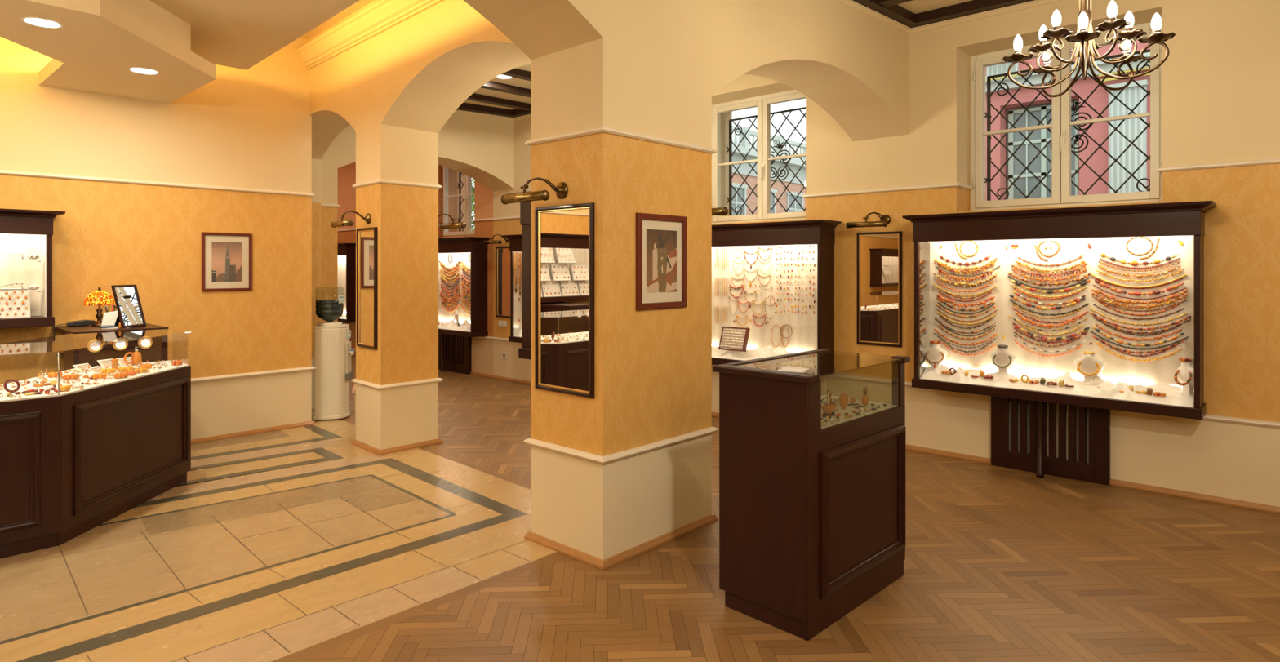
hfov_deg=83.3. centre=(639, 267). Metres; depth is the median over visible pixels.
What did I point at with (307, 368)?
trim
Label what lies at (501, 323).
light switch
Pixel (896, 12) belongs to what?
frame
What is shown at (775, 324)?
necklace
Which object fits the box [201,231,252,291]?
framed picture
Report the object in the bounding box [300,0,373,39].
ceiling
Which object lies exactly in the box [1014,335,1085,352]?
necklace
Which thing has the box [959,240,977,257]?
necklace
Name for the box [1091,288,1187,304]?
necklace
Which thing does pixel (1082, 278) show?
necklace
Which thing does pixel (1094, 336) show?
necklace
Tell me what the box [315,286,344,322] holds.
water bottle
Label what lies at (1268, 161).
trim
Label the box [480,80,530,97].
ceiling beam
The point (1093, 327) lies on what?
necklace
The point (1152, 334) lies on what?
necklace
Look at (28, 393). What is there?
slice
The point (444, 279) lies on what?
necklace
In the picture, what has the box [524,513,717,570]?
baseboard
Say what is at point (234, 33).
ceiling
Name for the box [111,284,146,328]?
mirror
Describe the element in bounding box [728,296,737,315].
necklace
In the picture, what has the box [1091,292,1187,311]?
necklace
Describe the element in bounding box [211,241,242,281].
print
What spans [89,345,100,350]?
spot lamp
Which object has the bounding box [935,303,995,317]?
necklace
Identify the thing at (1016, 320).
necklace
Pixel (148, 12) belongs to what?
ceiling
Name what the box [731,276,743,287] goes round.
necklace
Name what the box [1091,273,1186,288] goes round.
necklace
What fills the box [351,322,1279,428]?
trim
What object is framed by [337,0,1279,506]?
wall
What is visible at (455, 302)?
necklace
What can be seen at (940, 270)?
necklace
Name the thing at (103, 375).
bracelet
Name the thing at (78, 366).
card
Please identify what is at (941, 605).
floor
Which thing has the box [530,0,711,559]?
wall pillar
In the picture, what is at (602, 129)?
trim
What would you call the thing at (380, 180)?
trim
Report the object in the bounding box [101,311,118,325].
stand
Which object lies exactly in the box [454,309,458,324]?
bust
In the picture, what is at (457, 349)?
radiator cover
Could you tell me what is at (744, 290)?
necklace
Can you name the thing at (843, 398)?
stone
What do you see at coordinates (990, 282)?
necklace
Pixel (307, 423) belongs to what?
baseboard
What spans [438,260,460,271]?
necklace
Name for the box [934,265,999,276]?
necklace
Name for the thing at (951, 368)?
bangle
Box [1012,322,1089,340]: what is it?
necklace
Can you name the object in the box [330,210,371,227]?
lamp
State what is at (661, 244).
print
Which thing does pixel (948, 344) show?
necklace
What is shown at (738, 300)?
necklace
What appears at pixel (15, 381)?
bangle
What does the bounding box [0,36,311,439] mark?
wall
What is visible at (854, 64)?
wall
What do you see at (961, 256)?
bracelet
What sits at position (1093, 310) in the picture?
necklace
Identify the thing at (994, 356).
necklace
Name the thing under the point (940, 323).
necklace
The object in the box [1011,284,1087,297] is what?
necklace
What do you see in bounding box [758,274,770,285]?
necklace
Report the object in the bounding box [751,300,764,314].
necklace
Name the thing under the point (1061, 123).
window
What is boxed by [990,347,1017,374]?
bust
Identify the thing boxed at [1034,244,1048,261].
bracelet
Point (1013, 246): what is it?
butterfly brooch
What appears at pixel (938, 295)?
necklace
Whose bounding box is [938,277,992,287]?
necklace
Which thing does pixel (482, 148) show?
wall
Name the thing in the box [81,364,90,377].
tree
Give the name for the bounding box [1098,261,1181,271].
necklace
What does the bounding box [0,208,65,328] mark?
display case
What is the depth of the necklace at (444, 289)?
10.58 m
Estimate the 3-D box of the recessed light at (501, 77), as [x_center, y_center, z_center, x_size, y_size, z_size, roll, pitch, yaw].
[-1.473,-2.066,7.810,0.192,0.004,0.192,0,0,42]
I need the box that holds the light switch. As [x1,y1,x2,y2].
[498,320,506,327]
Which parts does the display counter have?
panel moulding, corner post, glass, glass, panel moulding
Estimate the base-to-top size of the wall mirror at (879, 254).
0.975 m
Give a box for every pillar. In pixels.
[111,359,118,369]
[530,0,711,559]
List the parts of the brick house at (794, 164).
balustrade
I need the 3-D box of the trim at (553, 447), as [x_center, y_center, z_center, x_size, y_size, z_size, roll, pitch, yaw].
[-0.091,0.979,4.179,0.636,0.037,0.976,0,0,42]
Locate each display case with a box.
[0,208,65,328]
[438,236,490,337]
[502,234,521,342]
[506,191,530,359]
[711,219,841,377]
[713,348,910,640]
[902,200,1216,419]
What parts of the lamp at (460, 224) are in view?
lamp shade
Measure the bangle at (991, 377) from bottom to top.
0.023 m
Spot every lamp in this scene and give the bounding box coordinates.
[83,286,115,326]
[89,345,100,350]
[115,342,125,348]
[140,338,150,346]
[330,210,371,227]
[438,213,466,229]
[483,234,509,244]
[500,177,568,204]
[711,207,728,215]
[845,212,890,228]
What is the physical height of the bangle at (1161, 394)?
0.023 m
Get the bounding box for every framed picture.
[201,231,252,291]
[635,212,686,310]
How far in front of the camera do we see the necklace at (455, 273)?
10.55 m
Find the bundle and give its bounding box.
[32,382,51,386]
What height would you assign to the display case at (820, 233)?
1.362 m
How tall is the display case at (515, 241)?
1.362 m
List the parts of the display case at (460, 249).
sill, cornice, panel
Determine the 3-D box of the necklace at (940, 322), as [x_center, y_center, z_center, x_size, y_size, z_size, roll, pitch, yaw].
[2.568,0.470,5.689,0.468,0.116,0.014,0,0,42]
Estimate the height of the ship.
0.125 m
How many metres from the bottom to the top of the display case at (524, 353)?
0.985 m
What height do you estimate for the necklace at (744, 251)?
0.143 m
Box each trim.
[0,169,315,196]
[191,366,315,382]
[321,203,340,207]
[337,157,1279,231]
[351,178,442,188]
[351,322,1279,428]
[351,377,443,390]
[457,102,530,117]
[523,426,718,464]
[524,125,716,153]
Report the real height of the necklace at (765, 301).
0.180 m
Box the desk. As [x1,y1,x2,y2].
[52,323,168,370]
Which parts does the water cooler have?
trim, tap panel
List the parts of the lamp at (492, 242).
lamp shade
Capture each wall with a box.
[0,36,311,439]
[309,0,530,449]
[321,112,514,321]
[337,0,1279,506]
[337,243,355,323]
[711,0,909,141]
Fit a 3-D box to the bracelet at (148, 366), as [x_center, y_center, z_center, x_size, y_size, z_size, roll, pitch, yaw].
[-3.384,0.680,4.927,0.071,0.034,0.071,0,0,10]
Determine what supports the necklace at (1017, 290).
hanging from the display case at (1108, 229)
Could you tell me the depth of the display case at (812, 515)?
3.11 m
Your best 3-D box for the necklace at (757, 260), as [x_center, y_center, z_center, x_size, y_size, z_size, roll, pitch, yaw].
[1.199,-0.005,6.939,0.151,0.135,0.006,0,0,42]
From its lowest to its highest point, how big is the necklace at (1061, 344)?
0.101 m
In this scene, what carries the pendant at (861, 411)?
on the display case at (812, 515)
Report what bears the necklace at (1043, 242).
hanging from the display case at (1108, 229)
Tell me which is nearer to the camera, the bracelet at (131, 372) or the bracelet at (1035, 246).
the bracelet at (131, 372)
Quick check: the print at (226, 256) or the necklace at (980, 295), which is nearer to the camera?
the necklace at (980, 295)
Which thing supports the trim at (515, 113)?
attached to the wall at (1220, 72)
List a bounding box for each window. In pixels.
[441,165,474,237]
[711,88,805,223]
[970,22,1161,210]
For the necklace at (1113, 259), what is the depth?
4.92 m
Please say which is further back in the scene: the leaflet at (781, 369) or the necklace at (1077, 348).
the necklace at (1077, 348)
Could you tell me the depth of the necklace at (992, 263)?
5.65 m
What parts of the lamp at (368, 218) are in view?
lamp shade, arm, wall plate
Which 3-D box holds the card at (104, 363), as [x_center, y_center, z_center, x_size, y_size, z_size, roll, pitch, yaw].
[-3.713,0.671,5.020,0.061,0.050,0.110,0,0,19]
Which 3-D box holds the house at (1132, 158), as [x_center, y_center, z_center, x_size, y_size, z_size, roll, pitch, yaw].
[10.275,-2.978,9.936,12.200,9.000,1.070,0,0,42]
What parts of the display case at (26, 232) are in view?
sill, cornice, panel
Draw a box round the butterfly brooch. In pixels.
[1011,244,1018,248]
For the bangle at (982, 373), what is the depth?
5.46 m
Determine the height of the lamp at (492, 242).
0.134 m
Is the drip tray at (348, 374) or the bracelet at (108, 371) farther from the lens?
the drip tray at (348, 374)
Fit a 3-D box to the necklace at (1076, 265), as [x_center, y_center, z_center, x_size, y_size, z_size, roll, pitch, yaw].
[3.005,-0.001,5.285,0.464,0.115,0.021,0,0,42]
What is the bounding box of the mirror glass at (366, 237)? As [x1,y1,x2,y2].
[359,231,373,345]
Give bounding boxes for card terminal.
[53,319,95,336]
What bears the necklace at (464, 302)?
hanging from the display case at (460, 249)
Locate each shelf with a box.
[8,289,32,290]
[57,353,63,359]
[920,364,1193,407]
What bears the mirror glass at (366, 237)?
attached to the wall mirror at (366, 237)
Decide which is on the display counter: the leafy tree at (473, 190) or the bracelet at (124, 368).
the bracelet at (124, 368)
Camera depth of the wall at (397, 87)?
5.97 m
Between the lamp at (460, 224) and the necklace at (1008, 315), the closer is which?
the necklace at (1008, 315)
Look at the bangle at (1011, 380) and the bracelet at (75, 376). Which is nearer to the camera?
the bracelet at (75, 376)
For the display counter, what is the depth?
4.15 m
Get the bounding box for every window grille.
[457,172,474,231]
[726,106,805,215]
[984,48,1150,200]
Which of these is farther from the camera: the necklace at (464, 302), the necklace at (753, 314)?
the necklace at (464, 302)
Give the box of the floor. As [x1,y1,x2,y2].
[0,354,1279,661]
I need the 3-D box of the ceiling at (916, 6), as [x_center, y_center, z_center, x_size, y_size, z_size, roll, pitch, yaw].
[-2.876,-2.103,4.638,19.900,0.070,10.380,0,0,42]
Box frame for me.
[853,0,1033,27]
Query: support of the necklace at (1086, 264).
hanging from the display case at (1108, 229)
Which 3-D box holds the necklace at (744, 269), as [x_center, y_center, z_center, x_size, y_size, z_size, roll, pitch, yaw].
[1.084,0.080,7.046,0.158,0.121,0.005,0,0,42]
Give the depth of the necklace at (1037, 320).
5.29 m
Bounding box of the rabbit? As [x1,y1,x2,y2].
[861,386,868,404]
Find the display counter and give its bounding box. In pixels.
[0,328,191,559]
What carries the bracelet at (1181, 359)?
on the bust at (1185, 367)
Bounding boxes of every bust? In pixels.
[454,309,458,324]
[924,343,947,368]
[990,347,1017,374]
[1074,352,1105,382]
[1177,361,1193,395]
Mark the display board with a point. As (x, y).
(25, 292)
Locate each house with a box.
[732,125,805,215]
[985,40,1150,200]
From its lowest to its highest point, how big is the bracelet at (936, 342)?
0.024 m
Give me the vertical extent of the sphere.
0.032 m
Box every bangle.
[3,378,20,392]
[941,370,950,373]
[948,367,955,375]
[979,370,985,377]
[983,375,993,379]
[1008,378,1018,382]
[1021,374,1029,382]
[1028,379,1039,383]
[1040,377,1045,384]
[1046,382,1057,386]
[1058,379,1063,386]
[1135,390,1146,394]
[1146,387,1152,395]
[1153,391,1165,396]
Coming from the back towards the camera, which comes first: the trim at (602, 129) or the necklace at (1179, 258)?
the necklace at (1179, 258)
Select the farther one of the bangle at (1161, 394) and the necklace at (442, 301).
the necklace at (442, 301)
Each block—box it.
[27,254,39,259]
[27,284,39,289]
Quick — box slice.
[24,392,35,395]
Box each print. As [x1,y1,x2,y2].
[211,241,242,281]
[646,229,676,293]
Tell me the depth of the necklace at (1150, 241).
4.91 m
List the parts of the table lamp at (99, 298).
lamp shade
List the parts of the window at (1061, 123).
sash, handle, sash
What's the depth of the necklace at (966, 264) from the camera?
5.68 m
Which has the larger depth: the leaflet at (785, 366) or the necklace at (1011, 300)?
the necklace at (1011, 300)
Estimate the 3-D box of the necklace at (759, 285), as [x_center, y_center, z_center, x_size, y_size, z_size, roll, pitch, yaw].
[1.211,0.236,6.928,0.145,0.126,0.006,0,0,42]
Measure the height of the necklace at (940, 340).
0.110 m
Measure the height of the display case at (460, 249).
1.362 m
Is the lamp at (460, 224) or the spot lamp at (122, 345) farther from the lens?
the lamp at (460, 224)
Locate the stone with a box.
[839,392,848,408]
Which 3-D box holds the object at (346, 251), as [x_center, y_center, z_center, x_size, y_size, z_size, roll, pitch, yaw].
[-5.598,0.274,12.934,1.932,1.362,0.334,0,0,42]
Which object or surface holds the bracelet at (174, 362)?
on the display counter
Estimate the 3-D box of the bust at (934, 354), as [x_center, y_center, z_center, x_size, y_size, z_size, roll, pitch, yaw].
[2.362,0.722,5.763,0.192,0.226,0.057,0,0,22]
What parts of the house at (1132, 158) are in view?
cornice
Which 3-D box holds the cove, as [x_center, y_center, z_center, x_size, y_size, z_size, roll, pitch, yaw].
[-0.514,-1.963,2.130,12.629,0.040,9.455,0,0,42]
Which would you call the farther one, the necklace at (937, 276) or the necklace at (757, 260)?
the necklace at (757, 260)
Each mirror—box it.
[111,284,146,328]
[356,226,377,349]
[495,246,510,317]
[534,202,594,398]
[857,231,902,346]
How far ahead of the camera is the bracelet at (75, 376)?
4.43 m
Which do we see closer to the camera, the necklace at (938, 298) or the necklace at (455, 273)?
the necklace at (938, 298)
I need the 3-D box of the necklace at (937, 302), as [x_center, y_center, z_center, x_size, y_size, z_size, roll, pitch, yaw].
[2.573,0.325,5.685,0.441,0.098,0.007,0,0,42]
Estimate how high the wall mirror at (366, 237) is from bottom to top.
1.000 m
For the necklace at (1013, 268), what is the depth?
5.29 m
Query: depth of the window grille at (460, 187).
11.49 m
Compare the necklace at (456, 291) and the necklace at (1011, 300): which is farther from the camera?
the necklace at (456, 291)
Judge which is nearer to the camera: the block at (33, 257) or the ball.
the ball
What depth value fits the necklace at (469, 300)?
10.27 m
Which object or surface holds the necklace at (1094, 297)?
hanging from the display case at (1108, 229)
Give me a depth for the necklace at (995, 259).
5.68 m
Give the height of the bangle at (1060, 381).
0.048 m
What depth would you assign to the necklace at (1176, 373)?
4.66 m
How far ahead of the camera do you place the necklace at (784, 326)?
6.79 m
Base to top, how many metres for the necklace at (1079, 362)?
0.109 m
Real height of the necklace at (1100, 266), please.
0.087 m
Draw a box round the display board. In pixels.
[0,288,30,318]
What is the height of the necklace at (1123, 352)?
0.106 m
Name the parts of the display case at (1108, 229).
panel, sill, cornice, panel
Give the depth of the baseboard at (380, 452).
6.00 m
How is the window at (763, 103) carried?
in the wall at (1220, 72)
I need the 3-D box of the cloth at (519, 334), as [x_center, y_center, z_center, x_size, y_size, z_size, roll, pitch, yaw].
[-0.906,0.822,8.714,1.720,0.127,0.220,0,0,42]
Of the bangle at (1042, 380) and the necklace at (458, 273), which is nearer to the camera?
the bangle at (1042, 380)
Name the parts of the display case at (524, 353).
sill, panel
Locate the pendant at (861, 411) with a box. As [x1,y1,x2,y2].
[858,407,865,413]
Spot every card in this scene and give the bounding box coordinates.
[72,363,92,373]
[88,365,102,373]
[97,358,119,368]
[115,356,131,365]
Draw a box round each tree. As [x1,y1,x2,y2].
[38,368,48,383]
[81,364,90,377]
[471,178,474,231]
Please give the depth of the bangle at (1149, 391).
4.75 m
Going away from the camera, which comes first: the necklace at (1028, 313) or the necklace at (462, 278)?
the necklace at (1028, 313)
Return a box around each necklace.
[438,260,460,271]
[439,290,460,300]
[439,293,460,302]
[440,264,458,273]
[440,266,458,276]
[440,271,459,279]
[440,274,459,284]
[440,277,459,286]
[440,284,459,293]
[440,286,459,296]
[440,297,458,306]
[440,299,457,310]
[440,302,458,312]
[460,288,471,297]
[460,297,471,307]
[461,277,471,288]
[461,291,471,301]
[461,301,471,311]
[728,284,743,298]
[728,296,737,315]
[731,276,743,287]
[733,259,744,275]
[735,315,748,326]
[737,300,749,312]
[743,250,758,264]
[743,269,757,281]
[744,289,756,302]
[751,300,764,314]
[752,314,765,326]
[757,246,772,260]
[757,259,770,273]
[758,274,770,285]
[759,284,772,297]
[764,301,776,319]
[770,324,781,346]
[780,324,791,337]
[782,325,789,346]
[925,351,943,368]
[932,283,997,297]
[933,257,996,273]
[933,272,997,286]
[933,333,996,347]
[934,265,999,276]
[934,317,995,333]
[934,328,998,346]
[935,280,993,292]
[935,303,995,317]
[937,269,992,284]
[937,285,991,298]
[937,293,995,307]
[937,297,994,311]
[937,302,995,314]
[937,308,996,321]
[937,311,995,324]
[938,262,994,276]
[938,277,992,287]
[938,291,991,302]
[938,324,995,339]
[938,336,993,353]
[939,340,995,355]
[940,254,992,266]
[940,315,993,328]
[940,323,995,336]
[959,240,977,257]
[992,355,1011,368]
[1007,271,1091,286]
[1008,275,1088,289]
[1008,315,1088,331]
[1009,294,1084,309]
[1009,298,1088,315]
[1011,262,1088,279]
[1011,267,1087,282]
[1011,279,1090,293]
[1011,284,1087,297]
[1012,302,1084,319]
[1012,306,1088,324]
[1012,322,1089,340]
[1013,287,1083,300]
[1013,291,1085,306]
[1013,326,1088,343]
[1013,331,1081,346]
[1013,339,1082,356]
[1014,259,1085,274]
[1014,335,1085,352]
[1015,311,1084,328]
[1015,319,1083,336]
[1017,255,1084,266]
[1037,240,1060,257]
[1076,361,1100,376]
[1088,307,1186,325]
[1089,311,1191,330]
[1090,330,1188,349]
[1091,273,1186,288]
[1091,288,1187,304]
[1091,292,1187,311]
[1092,326,1184,346]
[1092,335,1184,353]
[1093,284,1186,299]
[1093,297,1186,311]
[1093,303,1185,319]
[1093,315,1190,333]
[1094,277,1182,288]
[1094,279,1183,295]
[1095,268,1183,283]
[1095,323,1182,341]
[1096,342,1182,361]
[1097,265,1181,277]
[1097,300,1179,315]
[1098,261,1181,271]
[1098,320,1182,335]
[1099,257,1180,269]
[1099,339,1177,356]
[1100,253,1178,265]
[1125,236,1153,255]
[1173,369,1191,386]
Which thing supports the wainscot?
on the floor
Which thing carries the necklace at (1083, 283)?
hanging from the display case at (1108, 229)
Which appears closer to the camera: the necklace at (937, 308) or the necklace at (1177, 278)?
the necklace at (1177, 278)
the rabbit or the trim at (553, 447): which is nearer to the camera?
the rabbit
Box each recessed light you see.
[19,17,63,28]
[127,66,160,75]
[495,74,512,79]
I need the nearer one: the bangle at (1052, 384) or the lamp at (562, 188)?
the lamp at (562, 188)
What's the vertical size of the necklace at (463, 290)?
0.125 m
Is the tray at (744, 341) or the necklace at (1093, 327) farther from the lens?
the tray at (744, 341)
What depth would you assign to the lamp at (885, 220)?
6.07 m
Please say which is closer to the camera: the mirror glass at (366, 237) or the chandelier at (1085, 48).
the chandelier at (1085, 48)
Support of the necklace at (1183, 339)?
hanging from the display case at (1108, 229)
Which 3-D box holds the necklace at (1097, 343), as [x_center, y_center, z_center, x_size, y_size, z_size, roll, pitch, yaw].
[3.404,0.588,4.922,0.487,0.117,0.016,0,0,42]
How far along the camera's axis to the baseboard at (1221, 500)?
4.90 m
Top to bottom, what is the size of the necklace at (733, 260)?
0.157 m
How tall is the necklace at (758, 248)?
0.138 m
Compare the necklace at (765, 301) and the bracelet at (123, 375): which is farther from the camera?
the necklace at (765, 301)
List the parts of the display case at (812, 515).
panel, frame, corner post, glass, panel, panel moulding, panel, corner post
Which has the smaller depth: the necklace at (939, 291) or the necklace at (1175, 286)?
the necklace at (1175, 286)
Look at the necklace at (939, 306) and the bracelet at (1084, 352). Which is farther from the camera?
the necklace at (939, 306)
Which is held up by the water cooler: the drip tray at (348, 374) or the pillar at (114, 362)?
the drip tray at (348, 374)
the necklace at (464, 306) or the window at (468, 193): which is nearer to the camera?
the necklace at (464, 306)
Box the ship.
[821,390,835,417]
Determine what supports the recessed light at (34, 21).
in the ceiling at (98, 41)
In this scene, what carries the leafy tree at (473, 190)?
on the street
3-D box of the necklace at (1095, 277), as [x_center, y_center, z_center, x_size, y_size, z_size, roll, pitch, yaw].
[3.405,0.110,4.927,0.501,0.083,0.011,0,0,42]
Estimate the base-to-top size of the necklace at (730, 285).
0.139 m
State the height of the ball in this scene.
0.032 m
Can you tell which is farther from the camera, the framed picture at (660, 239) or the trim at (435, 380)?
the trim at (435, 380)
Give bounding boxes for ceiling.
[0,0,215,103]
[105,0,191,50]
[149,0,359,70]
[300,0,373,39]
[462,0,971,109]
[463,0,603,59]
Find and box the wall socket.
[502,351,506,358]
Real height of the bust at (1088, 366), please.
0.226 m
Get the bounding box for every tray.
[345,370,353,380]
[718,326,750,351]
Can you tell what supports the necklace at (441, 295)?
hanging from the display case at (460, 249)
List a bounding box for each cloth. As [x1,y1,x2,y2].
[438,320,471,331]
[514,328,521,337]
[711,345,817,368]
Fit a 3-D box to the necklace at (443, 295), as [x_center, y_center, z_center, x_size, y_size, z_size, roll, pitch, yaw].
[-2.797,0.415,10.572,0.554,0.146,0.030,0,0,42]
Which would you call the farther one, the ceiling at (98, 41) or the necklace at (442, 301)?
the necklace at (442, 301)
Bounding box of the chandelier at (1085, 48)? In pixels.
[1001,0,1176,97]
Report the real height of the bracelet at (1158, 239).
0.143 m
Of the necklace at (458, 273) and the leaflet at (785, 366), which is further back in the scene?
the necklace at (458, 273)
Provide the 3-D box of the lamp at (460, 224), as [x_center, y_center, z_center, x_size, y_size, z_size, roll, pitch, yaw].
[-1.722,-0.408,6.356,0.348,0.134,0.215,0,0,42]
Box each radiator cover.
[438,333,471,373]
[991,395,1110,485]
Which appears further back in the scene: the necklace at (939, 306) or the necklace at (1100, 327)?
the necklace at (939, 306)
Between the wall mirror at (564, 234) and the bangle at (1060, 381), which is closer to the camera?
the wall mirror at (564, 234)
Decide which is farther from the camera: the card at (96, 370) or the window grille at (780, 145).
the window grille at (780, 145)
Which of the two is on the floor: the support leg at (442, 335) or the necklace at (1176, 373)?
the support leg at (442, 335)
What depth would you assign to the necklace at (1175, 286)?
4.91 m
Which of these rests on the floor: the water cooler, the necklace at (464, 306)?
the water cooler
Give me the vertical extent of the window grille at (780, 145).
1.184 m
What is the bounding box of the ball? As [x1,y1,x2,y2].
[50,379,57,385]
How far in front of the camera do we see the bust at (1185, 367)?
4.65 m
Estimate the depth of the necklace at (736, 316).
7.12 m
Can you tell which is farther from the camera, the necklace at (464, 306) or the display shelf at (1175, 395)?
the necklace at (464, 306)
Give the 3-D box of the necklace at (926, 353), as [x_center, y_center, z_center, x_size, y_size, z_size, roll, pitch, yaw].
[2.352,0.735,5.740,0.138,0.141,0.044,0,0,22]
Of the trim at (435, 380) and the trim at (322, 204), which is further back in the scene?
the trim at (322, 204)
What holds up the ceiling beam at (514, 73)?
attached to the ceiling at (916, 6)
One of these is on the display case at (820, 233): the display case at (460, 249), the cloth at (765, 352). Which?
the cloth at (765, 352)
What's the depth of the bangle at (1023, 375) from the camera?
5.27 m
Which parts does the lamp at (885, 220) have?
lamp shade, arm, wall plate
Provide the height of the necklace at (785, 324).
0.128 m
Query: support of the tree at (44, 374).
on the display counter
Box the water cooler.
[313,321,355,420]
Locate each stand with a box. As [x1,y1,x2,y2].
[0,253,24,259]
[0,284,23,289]
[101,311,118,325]
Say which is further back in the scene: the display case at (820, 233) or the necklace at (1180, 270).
the display case at (820, 233)
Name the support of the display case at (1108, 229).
attached to the wall at (1220, 72)
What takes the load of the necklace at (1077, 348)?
hanging from the display case at (1108, 229)
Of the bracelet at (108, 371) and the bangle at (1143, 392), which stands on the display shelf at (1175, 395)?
the bangle at (1143, 392)
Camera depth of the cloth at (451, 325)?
10.23 m
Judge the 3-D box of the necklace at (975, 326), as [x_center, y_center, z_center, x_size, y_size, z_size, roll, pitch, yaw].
[2.572,0.438,5.679,0.403,0.101,0.017,0,0,42]
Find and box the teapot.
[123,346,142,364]
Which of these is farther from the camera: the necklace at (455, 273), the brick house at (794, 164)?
the brick house at (794, 164)
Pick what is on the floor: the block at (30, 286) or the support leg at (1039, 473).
the support leg at (1039, 473)
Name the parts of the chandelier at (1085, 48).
bulb, bulb, arm, bulb, bulb, arm, arm, arm, bulb, arm, post, arm, arm, bulb, arm, bulb, bulb, arm, bulb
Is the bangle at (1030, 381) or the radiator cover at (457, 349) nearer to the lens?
the bangle at (1030, 381)
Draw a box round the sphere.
[848,397,855,404]
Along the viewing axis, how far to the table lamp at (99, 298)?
5.49 m
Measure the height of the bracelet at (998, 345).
0.018 m
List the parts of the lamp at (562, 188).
lamp shade, arm, arm, wall plate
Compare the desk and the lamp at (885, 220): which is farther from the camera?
the lamp at (885, 220)
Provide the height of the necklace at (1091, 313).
0.115 m
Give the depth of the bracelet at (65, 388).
4.02 m
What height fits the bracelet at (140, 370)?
0.034 m
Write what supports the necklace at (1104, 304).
hanging from the display case at (1108, 229)
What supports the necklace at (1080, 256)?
hanging from the display case at (1108, 229)
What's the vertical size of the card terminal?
0.136 m
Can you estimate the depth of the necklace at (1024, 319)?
5.28 m
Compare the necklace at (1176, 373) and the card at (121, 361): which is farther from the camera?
the card at (121, 361)
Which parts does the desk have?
panel, panel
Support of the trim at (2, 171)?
attached to the wall at (251, 127)
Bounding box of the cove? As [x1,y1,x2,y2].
[453,0,1064,121]
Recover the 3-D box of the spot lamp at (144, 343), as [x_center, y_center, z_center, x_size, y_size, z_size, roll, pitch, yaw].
[-3.634,0.556,5.285,0.003,0.060,0.060,0,0,42]
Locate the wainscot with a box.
[351,383,355,429]
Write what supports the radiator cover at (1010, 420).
on the floor
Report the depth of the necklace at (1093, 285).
4.91 m
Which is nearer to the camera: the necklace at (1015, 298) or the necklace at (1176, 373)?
the necklace at (1176, 373)
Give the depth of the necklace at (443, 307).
10.58 m
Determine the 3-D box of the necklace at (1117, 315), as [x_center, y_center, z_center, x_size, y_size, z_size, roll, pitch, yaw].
[3.406,0.312,4.923,0.520,0.100,0.011,0,0,42]
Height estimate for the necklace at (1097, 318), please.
0.121 m
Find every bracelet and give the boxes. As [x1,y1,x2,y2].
[47,371,62,377]
[59,385,71,391]
[62,373,79,379]
[91,373,106,378]
[100,368,116,373]
[113,372,127,378]
[117,365,133,372]
[123,370,136,375]
[133,367,147,373]
[139,363,151,368]
[171,360,182,365]
[929,340,939,344]
[954,243,967,258]
[996,344,1008,347]
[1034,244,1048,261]
[1083,351,1094,354]
[1138,238,1159,259]
[1178,357,1192,362]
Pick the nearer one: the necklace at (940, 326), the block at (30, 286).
the block at (30, 286)
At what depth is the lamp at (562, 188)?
3.79 m
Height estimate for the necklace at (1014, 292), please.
0.102 m
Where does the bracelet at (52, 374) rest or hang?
on the display counter
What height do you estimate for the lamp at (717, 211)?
0.134 m
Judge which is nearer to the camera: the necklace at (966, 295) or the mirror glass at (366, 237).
the necklace at (966, 295)
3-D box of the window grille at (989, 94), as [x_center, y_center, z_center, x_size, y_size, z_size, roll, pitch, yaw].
[3.429,-1.045,5.743,1.305,1.184,0.032,0,0,42]
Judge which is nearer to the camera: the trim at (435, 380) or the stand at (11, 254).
the stand at (11, 254)
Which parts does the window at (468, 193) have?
sash, handle, sash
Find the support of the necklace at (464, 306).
hanging from the display case at (460, 249)
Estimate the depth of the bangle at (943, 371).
5.63 m
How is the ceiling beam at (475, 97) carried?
attached to the ceiling at (916, 6)
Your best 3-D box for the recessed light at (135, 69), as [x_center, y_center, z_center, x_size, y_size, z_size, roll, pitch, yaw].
[-3.484,-1.376,5.052,0.192,0.004,0.192,0,0,42]
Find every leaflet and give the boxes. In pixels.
[777,368,806,373]
[779,365,808,370]
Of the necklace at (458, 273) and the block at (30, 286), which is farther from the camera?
the necklace at (458, 273)
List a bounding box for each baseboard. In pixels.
[191,420,315,444]
[351,438,442,455]
[354,351,1279,514]
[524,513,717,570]
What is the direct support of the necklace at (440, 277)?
hanging from the display case at (460, 249)
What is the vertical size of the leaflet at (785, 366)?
0.004 m
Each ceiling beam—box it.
[466,93,530,111]
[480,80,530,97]
[501,68,530,80]
[877,0,911,7]
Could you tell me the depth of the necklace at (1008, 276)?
5.29 m
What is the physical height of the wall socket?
0.080 m
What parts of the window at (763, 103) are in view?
sash, handle, sash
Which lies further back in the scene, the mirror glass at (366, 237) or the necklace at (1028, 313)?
the mirror glass at (366, 237)
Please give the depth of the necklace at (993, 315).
5.67 m
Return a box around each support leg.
[440,333,444,371]
[1035,401,1044,477]

